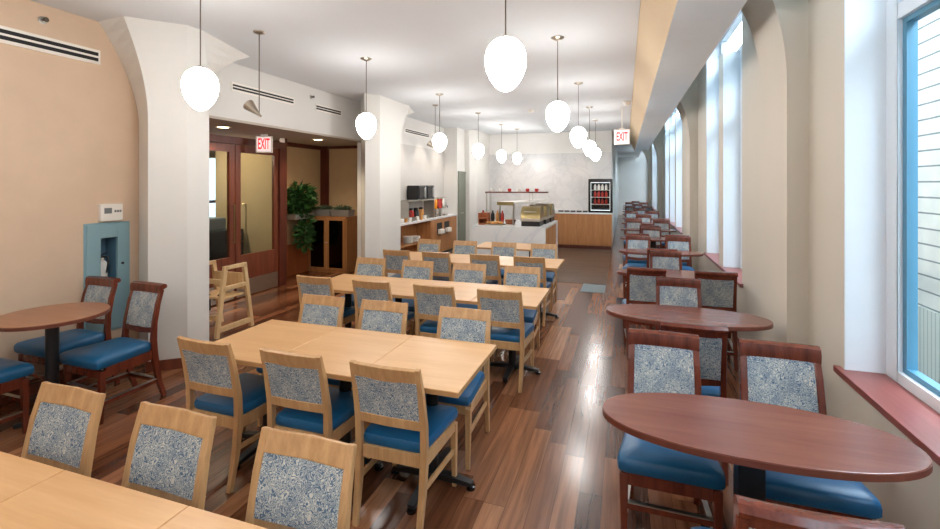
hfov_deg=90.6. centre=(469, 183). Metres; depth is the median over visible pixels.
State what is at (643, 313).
table
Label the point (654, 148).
trim
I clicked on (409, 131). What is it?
air vent
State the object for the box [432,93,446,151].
pendant lamp
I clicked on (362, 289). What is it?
chair
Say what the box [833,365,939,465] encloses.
windowsill
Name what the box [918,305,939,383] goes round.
fence
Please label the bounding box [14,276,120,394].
chair
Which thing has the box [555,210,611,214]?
countertop
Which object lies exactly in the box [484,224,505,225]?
tray
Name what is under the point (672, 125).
window
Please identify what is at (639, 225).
chair
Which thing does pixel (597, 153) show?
pendant lamp
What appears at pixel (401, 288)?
table
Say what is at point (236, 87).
air vent
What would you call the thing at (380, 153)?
pillar
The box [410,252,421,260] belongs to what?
table
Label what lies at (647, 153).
pillar
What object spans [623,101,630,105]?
ceiling camera
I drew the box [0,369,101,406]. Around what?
baseboard
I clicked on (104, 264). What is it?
fire extinguisher
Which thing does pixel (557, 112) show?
pendant lamp
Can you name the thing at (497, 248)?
chair
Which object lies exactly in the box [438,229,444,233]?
napkin stack
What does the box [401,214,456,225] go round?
countertop
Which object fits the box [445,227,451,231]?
napkin stack
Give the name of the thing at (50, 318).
round table
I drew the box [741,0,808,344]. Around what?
pillar
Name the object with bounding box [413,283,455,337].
chair
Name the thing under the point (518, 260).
chair
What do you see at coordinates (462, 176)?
door
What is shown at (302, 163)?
wall
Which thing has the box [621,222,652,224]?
table
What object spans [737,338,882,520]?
chair
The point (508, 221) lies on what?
bread basket
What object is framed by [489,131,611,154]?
wall
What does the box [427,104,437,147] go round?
spotlight
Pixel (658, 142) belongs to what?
pillar
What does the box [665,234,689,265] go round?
chair
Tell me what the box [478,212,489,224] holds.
wooden caddy
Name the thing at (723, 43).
window
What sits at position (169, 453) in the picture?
chair
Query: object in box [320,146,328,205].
trim
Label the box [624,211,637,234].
chair
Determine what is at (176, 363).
baseboard
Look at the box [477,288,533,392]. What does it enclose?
chair
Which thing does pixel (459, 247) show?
chair
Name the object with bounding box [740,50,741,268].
window
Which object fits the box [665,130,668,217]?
window
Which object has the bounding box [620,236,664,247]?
table
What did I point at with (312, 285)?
chair
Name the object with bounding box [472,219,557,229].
island countertop
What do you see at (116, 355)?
chair
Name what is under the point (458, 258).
table
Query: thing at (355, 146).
trim
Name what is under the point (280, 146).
trim
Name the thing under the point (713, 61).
window
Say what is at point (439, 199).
dispenser
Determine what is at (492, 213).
bottle
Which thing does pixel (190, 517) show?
table
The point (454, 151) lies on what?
wall
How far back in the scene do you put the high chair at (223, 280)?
5.79 m
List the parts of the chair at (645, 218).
crest rail, panel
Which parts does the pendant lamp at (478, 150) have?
lamp shade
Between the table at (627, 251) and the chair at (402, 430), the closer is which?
the chair at (402, 430)
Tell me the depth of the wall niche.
4.70 m
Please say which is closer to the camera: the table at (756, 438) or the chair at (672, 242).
the table at (756, 438)
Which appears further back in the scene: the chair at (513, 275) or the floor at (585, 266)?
the floor at (585, 266)
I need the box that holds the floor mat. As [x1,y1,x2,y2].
[580,284,605,292]
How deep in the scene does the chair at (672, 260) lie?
5.97 m
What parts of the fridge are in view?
light frame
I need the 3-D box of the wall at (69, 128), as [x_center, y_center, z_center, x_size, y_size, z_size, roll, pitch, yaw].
[-3.259,0.120,5.830,0.150,3.400,15.400,0,0,18]
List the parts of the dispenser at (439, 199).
tank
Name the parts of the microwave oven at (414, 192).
door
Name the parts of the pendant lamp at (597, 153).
lamp shade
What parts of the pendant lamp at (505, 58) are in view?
lamp shade, rod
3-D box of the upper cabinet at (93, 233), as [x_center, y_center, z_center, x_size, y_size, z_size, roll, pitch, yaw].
[-3.573,0.920,4.596,0.034,1.083,0.430,0,0,18]
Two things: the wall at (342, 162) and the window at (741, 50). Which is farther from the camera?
the wall at (342, 162)
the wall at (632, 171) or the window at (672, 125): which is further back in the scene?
the wall at (632, 171)
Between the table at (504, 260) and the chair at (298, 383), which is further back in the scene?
the table at (504, 260)
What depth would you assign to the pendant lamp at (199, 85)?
3.49 m
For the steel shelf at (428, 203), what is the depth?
10.89 m
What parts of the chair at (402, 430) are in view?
leg, crest rail, panel, rail, seat frame, seat, leg, leg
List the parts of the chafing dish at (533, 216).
roll lid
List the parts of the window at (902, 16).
sash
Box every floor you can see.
[0,215,739,528]
[446,246,612,284]
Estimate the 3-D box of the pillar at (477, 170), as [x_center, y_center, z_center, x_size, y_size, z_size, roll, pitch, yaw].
[0.015,0.117,14.338,0.780,3.405,1.547,0,0,18]
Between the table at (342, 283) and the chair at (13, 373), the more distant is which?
the table at (342, 283)
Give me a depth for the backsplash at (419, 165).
11.66 m
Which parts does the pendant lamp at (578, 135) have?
lamp shade, rod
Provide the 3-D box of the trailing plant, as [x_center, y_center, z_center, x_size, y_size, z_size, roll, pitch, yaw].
[-3.376,0.637,9.247,0.620,1.474,0.896,0,0,18]
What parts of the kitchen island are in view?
door panel, door panel, door panel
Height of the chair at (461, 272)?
0.890 m
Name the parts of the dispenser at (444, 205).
tank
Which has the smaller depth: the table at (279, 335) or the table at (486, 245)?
the table at (279, 335)
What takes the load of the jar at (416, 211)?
on the cabinet at (426, 228)
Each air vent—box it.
[0,25,99,64]
[231,82,293,104]
[315,104,340,115]
[405,128,428,137]
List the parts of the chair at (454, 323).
leg, seat, seat frame, panel, crest rail, leg, leg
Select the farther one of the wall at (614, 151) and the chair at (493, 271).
the wall at (614, 151)
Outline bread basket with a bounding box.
[505,219,515,223]
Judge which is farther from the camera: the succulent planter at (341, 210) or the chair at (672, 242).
the succulent planter at (341, 210)
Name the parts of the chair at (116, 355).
leg, leg, seat, seat frame, leg, rail, panel, crest rail, leg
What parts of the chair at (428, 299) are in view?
leg, seat frame, rail, seat, crest rail, panel, leg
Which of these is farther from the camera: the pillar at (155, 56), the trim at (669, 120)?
the trim at (669, 120)
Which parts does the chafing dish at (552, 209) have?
roll lid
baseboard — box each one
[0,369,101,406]
[143,358,182,371]
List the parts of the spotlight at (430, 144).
lamp shade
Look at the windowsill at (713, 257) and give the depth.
6.30 m
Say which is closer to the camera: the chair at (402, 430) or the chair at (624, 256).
the chair at (402, 430)
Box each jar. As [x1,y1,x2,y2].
[409,208,413,217]
[413,207,418,219]
[418,207,423,218]
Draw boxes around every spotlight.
[243,30,264,116]
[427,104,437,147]
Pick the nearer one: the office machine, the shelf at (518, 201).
the office machine
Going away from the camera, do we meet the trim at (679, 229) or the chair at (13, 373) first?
the chair at (13, 373)
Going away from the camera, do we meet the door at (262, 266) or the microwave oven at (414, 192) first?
the door at (262, 266)
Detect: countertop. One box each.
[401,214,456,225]
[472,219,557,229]
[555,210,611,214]
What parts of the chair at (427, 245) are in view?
panel, crest rail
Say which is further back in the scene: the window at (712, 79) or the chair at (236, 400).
the window at (712, 79)
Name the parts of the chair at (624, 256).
seat, crest rail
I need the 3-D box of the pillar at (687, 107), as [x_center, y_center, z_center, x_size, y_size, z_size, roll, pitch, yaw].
[4.041,-0.360,8.930,0.560,4.360,0.700,0,0,18]
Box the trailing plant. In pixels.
[287,179,317,253]
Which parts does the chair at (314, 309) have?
seat, leg, leg, panel, crest rail, leg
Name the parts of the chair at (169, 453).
leg, rail, panel, crest rail, leg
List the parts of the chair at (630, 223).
crest rail, panel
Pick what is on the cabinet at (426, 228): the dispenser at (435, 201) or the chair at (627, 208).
the dispenser at (435, 201)
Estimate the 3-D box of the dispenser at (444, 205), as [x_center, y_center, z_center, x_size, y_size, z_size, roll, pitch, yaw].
[-0.710,0.585,12.485,0.257,0.500,0.200,0,0,18]
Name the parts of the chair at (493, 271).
crest rail, panel, rail, seat, leg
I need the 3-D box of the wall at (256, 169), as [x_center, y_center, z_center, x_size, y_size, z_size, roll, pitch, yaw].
[-4.128,0.570,8.644,1.500,2.500,0.050,0,0,18]
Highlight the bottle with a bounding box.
[491,210,494,220]
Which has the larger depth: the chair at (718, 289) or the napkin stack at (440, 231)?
the napkin stack at (440, 231)
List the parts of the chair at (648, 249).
leg, crest rail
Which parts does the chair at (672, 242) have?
crest rail, panel, seat, leg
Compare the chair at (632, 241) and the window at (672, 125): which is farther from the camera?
the window at (672, 125)
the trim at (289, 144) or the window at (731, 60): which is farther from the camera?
the trim at (289, 144)
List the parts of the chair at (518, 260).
crest rail, panel, leg, seat, leg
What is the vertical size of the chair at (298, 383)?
0.890 m
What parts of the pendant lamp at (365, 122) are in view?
lamp shade, rod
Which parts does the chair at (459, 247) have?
panel, crest rail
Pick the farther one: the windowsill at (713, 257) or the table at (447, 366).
the windowsill at (713, 257)
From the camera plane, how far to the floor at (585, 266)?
10.30 m
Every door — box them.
[209,142,234,305]
[235,145,277,298]
[460,173,465,240]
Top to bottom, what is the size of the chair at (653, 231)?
0.964 m
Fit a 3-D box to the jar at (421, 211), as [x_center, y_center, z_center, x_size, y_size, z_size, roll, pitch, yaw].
[-1.186,0.695,11.242,0.150,0.280,0.150,0,0,18]
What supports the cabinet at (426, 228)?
on the floor at (547, 458)
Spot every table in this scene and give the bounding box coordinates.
[0,302,109,428]
[0,451,63,502]
[0,470,187,528]
[159,506,266,528]
[215,319,337,470]
[289,327,412,470]
[331,274,388,327]
[353,277,438,302]
[374,335,496,514]
[409,281,491,306]
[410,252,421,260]
[450,254,469,269]
[467,256,513,267]
[470,284,549,383]
[477,242,517,248]
[511,258,564,318]
[516,243,530,256]
[602,392,932,522]
[606,304,773,330]
[617,268,693,278]
[619,249,703,256]
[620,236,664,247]
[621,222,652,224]
[621,228,676,231]
[622,217,663,219]
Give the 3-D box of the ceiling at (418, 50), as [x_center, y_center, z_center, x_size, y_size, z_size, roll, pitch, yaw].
[1.738,-1.630,13.018,5.185,0.100,32.200,0,0,18]
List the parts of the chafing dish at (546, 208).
roll lid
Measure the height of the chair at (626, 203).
0.964 m
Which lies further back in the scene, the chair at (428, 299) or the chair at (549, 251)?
the chair at (549, 251)
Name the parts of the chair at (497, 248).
seat, panel, crest rail, leg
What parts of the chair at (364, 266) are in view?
seat, leg, panel, crest rail, leg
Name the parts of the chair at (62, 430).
leg, rail, panel, crest rail, leg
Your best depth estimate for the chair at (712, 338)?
2.87 m
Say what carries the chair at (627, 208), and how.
on the floor at (547, 458)
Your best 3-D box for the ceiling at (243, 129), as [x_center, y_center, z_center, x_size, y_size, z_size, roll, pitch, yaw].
[-4.572,-0.870,7.901,3.928,0.100,6.900,0,0,18]
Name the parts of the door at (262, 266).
handle, kick plate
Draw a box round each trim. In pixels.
[209,134,284,286]
[273,140,321,149]
[280,138,286,284]
[287,242,307,275]
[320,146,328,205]
[328,145,356,148]
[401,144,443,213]
[458,171,465,240]
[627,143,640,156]
[652,147,653,206]
[654,148,655,208]
[656,156,656,209]
[664,218,681,233]
[665,112,676,129]
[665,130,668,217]
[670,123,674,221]
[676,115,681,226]
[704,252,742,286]
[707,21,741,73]
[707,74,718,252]
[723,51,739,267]
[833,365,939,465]
[844,0,885,373]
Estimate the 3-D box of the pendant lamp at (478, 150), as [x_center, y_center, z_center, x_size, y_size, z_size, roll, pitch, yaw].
[0.183,-1.072,10.322,0.251,1.016,0.251,0,0,18]
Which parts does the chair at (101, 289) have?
leg, seat, seat frame, leg, rail, panel, crest rail, leg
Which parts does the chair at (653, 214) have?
crest rail, panel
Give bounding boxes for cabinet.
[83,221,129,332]
[307,216,356,273]
[401,214,456,252]
[554,210,611,249]
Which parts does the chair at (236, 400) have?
leg, crest rail, panel, rail, seat, leg, seat frame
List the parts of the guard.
post, edge trim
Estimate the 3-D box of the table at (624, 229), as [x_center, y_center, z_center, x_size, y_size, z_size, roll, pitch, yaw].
[4.056,1.425,10.570,1.207,0.790,0.557,0,0,18]
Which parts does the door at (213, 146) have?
kick plate, handle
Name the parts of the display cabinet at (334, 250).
door, pane, door, pane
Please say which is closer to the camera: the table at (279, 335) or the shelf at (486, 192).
the table at (279, 335)
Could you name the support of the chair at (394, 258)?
on the floor at (547, 458)
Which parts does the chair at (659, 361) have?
leg, leg, crest rail, panel, seat frame, seat, leg, leg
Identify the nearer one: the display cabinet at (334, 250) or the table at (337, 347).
the table at (337, 347)
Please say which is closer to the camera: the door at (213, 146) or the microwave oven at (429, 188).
the door at (213, 146)
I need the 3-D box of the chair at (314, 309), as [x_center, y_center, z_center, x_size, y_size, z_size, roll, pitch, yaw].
[-1.310,1.377,3.664,0.438,0.890,0.554,0,0,19]
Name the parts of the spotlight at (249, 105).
lamp shade, rod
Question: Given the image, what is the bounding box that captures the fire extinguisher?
[101,252,108,276]
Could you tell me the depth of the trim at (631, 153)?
23.32 m
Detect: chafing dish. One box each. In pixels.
[520,206,543,226]
[530,204,549,223]
[535,203,554,221]
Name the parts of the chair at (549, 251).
panel, crest rail, seat, leg, leg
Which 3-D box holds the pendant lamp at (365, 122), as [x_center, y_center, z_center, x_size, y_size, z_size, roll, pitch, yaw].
[-1.306,-1.072,5.853,0.251,1.016,0.251,0,0,18]
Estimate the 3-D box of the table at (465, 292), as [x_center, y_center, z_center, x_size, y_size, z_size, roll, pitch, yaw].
[-0.172,1.448,4.727,0.614,0.745,0.759,0,0,18]
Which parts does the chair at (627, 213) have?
panel, crest rail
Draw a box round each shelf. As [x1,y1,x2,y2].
[401,199,435,221]
[485,191,547,219]
[499,200,547,203]
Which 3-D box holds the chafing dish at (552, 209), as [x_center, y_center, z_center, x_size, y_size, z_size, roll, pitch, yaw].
[1.738,0.660,10.844,0.410,0.410,0.545,0,0,18]
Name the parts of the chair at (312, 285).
leg, crest rail, panel, leg, seat frame, seat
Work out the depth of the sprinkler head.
4.07 m
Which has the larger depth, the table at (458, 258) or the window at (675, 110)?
the window at (675, 110)
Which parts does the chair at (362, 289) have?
leg, crest rail, panel, leg, seat frame, seat, leg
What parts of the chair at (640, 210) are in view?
crest rail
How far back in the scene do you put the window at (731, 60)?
6.31 m
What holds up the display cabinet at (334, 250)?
on the floor at (547, 458)
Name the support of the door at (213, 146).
in the wall
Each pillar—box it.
[99,16,248,361]
[360,93,413,276]
[464,130,488,240]
[642,146,650,205]
[653,128,662,217]
[676,75,697,269]
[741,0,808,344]
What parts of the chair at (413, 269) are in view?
leg, seat, panel, crest rail, leg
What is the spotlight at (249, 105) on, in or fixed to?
hanging from the ceiling at (418, 50)
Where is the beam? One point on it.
(676, 39)
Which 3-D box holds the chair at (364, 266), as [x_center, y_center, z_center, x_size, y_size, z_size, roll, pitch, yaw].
[-1.323,1.377,5.650,0.438,0.890,0.554,0,0,18]
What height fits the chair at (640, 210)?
0.964 m
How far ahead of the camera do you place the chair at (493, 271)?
6.18 m
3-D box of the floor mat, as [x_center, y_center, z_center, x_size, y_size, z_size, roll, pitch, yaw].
[2.150,1.816,8.095,0.400,0.008,0.640,0,0,18]
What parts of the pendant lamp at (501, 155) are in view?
lamp shade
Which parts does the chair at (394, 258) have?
leg, rail, seat, crest rail, panel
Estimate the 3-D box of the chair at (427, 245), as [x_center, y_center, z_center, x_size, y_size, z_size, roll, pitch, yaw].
[-0.766,1.377,7.636,0.438,0.890,0.554,0,0,19]
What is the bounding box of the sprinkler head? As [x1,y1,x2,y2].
[38,16,48,23]
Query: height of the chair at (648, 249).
0.964 m
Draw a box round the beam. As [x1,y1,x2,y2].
[630,0,746,150]
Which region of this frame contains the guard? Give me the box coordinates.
[497,200,547,224]
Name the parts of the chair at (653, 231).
crest rail, panel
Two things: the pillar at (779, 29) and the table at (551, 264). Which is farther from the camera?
the table at (551, 264)
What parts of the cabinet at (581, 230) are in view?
door panel, door panel, door panel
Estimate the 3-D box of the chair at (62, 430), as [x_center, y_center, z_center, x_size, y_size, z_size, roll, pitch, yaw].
[-1.905,1.377,1.897,0.438,0.890,0.554,0,0,19]
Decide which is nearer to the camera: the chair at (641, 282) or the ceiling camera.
the chair at (641, 282)
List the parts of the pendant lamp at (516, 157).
lamp shade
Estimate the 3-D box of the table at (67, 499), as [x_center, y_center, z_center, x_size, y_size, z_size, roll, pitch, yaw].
[-1.352,1.448,1.294,0.614,0.745,0.759,0,0,18]
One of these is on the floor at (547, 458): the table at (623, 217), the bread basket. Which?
the table at (623, 217)
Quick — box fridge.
[588,179,612,212]
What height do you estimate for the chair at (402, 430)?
0.890 m
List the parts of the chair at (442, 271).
crest rail, panel, seat, rail, leg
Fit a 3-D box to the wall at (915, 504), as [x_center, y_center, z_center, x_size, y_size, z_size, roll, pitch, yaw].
[5.450,-0.380,11.781,0.350,4.400,32.200,0,0,18]
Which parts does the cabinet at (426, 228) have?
door panel, door panel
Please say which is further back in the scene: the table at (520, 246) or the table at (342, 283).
the table at (520, 246)
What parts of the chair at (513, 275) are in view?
leg, panel, crest rail, seat, seat frame, leg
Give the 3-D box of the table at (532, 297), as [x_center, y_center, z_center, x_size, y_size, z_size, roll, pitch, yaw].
[0.413,1.448,4.532,0.614,0.745,0.759,0,0,18]
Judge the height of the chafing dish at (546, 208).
0.410 m
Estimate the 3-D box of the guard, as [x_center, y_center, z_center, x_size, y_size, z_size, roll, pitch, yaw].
[1.204,0.620,10.428,0.410,0.490,1.567,0,0,36]
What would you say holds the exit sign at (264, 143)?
hanging from the ceiling at (243, 129)
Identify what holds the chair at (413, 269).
on the floor at (547, 458)
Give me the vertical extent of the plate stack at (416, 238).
0.124 m
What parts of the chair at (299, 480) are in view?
leg, rail, panel, crest rail, leg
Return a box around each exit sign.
[256,134,272,152]
[614,107,629,144]
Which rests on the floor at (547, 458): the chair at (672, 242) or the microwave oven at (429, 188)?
the chair at (672, 242)
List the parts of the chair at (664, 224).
crest rail, panel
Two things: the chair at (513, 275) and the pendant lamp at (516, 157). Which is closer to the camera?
the chair at (513, 275)
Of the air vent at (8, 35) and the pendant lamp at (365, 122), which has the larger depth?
the pendant lamp at (365, 122)
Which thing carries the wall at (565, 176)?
attached to the wall at (556, 142)
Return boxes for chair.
[0,358,33,433]
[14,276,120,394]
[21,381,105,476]
[60,281,166,424]
[121,401,216,509]
[177,336,284,493]
[209,260,253,338]
[245,426,356,528]
[256,294,344,426]
[259,347,370,458]
[296,275,354,325]
[327,299,407,389]
[341,257,385,305]
[349,359,457,528]
[352,279,413,334]
[383,249,410,277]
[393,259,433,335]
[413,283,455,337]
[417,239,440,251]
[422,251,451,280]
[425,306,490,469]
[451,240,476,268]
[451,262,485,308]
[470,253,503,284]
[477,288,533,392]
[491,242,516,278]
[494,265,539,362]
[513,256,550,325]
[530,243,556,309]
[617,328,725,528]
[622,235,649,297]
[622,267,665,358]
[623,219,641,254]
[623,233,648,266]
[624,202,633,215]
[624,206,635,221]
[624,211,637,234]
[633,204,641,207]
[634,208,645,213]
[637,215,651,221]
[639,225,659,247]
[641,226,661,247]
[642,206,652,210]
[646,211,658,221]
[647,248,677,267]
[649,250,681,329]
[653,220,669,248]
[655,276,701,329]
[660,320,728,485]
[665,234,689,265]
[665,236,694,270]
[691,494,905,528]
[694,270,737,371]
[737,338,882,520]
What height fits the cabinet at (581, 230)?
1.020 m
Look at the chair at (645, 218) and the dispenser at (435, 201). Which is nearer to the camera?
the dispenser at (435, 201)
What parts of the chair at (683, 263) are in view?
crest rail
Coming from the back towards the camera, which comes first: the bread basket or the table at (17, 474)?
the bread basket
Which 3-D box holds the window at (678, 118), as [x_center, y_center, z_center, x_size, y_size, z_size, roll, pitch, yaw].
[5.362,-0.330,11.512,0.348,2.940,1.435,0,0,18]
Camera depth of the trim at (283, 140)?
8.36 m
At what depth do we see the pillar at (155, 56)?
4.59 m
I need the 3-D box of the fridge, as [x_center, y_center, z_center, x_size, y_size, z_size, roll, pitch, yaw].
[3.699,0.330,13.152,0.650,0.948,0.454,0,0,18]
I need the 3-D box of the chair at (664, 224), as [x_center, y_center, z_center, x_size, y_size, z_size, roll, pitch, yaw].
[4.480,1.342,10.846,0.476,0.964,0.603,0,0,19]
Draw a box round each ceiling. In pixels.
[30,0,639,156]
[209,115,360,145]
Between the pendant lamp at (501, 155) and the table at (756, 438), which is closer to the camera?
the table at (756, 438)
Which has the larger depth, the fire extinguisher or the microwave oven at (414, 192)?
the microwave oven at (414, 192)
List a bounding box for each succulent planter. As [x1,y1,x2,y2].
[312,205,333,215]
[330,204,354,216]
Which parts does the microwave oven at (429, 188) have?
door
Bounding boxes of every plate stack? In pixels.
[402,236,412,243]
[412,235,420,241]
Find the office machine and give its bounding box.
[209,217,243,260]
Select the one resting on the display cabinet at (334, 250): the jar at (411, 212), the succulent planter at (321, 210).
the succulent planter at (321, 210)
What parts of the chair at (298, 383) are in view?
leg, crest rail, panel, rail, seat frame, seat, leg, leg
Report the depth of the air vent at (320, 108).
7.99 m
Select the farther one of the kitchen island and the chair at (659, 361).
the kitchen island
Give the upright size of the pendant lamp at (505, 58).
1.016 m
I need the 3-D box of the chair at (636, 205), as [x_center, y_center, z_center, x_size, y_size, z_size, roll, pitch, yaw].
[7.061,1.342,19.599,0.476,0.964,0.603,0,0,19]
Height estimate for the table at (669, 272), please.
0.790 m
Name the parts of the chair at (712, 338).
crest rail, seat, rail, panel, leg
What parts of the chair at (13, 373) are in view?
seat frame, seat, leg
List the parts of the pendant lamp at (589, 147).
lamp shade, rod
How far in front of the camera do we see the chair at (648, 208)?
18.00 m
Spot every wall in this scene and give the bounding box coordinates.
[0,0,442,383]
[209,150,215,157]
[216,151,271,253]
[287,147,319,244]
[329,148,356,215]
[443,127,464,239]
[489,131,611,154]
[489,152,611,219]
[612,133,617,241]
[618,151,647,214]
[651,0,939,528]
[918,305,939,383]
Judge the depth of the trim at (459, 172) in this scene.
13.06 m
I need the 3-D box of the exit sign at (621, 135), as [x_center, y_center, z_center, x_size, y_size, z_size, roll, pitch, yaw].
[3.104,-1.192,9.502,0.310,0.775,0.069,0,0,18]
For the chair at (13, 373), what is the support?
on the floor at (547, 458)
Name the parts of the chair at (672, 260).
leg, crest rail, panel, leg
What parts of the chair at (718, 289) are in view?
crest rail, panel, rail, leg, leg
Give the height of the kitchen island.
0.955 m
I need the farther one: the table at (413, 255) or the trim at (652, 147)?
the trim at (652, 147)
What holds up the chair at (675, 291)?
on the floor at (547, 458)
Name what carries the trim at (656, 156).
attached to the wall at (915, 504)
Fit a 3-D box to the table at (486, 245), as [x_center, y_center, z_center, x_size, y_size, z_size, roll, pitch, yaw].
[0.468,1.448,8.203,0.614,0.745,0.759,0,0,18]
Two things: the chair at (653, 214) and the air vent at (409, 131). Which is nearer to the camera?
the air vent at (409, 131)
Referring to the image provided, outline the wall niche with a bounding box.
[101,237,115,277]
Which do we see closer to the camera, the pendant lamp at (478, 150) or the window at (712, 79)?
the window at (712, 79)
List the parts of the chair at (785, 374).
leg, crest rail, panel, seat frame, leg, seat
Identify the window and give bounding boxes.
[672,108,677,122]
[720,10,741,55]
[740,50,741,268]
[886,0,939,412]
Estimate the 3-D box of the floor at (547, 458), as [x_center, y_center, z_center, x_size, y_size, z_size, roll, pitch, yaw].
[0.664,1.870,13.376,10.400,0.100,32.600,0,0,18]
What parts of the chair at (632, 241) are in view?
leg, leg, seat, rail, crest rail, panel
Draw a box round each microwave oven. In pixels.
[407,185,425,199]
[426,185,433,198]
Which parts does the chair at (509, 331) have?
leg, crest rail, panel, rail, seat frame, seat, leg, leg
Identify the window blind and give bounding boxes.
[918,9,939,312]
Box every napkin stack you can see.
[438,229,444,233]
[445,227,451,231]
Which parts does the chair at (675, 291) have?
leg, crest rail, panel, leg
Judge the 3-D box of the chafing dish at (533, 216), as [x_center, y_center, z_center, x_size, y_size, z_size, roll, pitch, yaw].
[1.302,0.660,9.693,0.410,0.410,0.545,0,0,18]
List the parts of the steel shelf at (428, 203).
leg, leg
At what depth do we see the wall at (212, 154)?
10.28 m
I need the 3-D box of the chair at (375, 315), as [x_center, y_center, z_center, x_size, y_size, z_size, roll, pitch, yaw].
[-0.760,1.377,3.481,0.438,0.890,0.554,0,0,18]
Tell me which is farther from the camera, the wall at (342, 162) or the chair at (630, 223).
the chair at (630, 223)
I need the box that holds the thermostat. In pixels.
[98,203,122,221]
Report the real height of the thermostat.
0.170 m
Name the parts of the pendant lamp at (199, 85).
lamp shade, rod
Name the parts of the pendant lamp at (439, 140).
lamp shade, rod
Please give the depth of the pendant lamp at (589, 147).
9.46 m
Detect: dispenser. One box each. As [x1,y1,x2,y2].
[434,197,438,216]
[434,197,443,215]
[438,196,447,214]
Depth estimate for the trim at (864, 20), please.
2.81 m
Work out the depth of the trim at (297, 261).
9.37 m
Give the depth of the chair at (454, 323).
3.39 m
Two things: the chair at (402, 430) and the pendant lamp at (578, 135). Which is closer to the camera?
the chair at (402, 430)
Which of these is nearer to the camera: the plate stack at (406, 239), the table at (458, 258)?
the table at (458, 258)
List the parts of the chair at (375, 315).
seat, leg, panel, crest rail, leg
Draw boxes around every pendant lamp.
[181,0,218,110]
[356,57,375,138]
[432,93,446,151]
[473,112,483,158]
[485,0,525,91]
[497,124,505,162]
[513,128,520,163]
[546,35,568,131]
[570,82,586,147]
[583,106,595,156]
[591,119,600,160]
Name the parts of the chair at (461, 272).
leg, seat, panel, crest rail, leg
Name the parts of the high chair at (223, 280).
frame, seat, backrest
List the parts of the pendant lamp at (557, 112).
lamp shade, rod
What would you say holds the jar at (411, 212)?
on the cabinet at (426, 228)
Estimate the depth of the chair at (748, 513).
1.22 m
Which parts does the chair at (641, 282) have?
leg, leg, seat frame, rail, crest rail, panel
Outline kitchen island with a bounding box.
[472,219,557,268]
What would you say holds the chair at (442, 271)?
on the floor at (547, 458)
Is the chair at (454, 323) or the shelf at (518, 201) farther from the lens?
the shelf at (518, 201)
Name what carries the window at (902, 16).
in the wall at (915, 504)
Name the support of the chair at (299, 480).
on the floor at (547, 458)

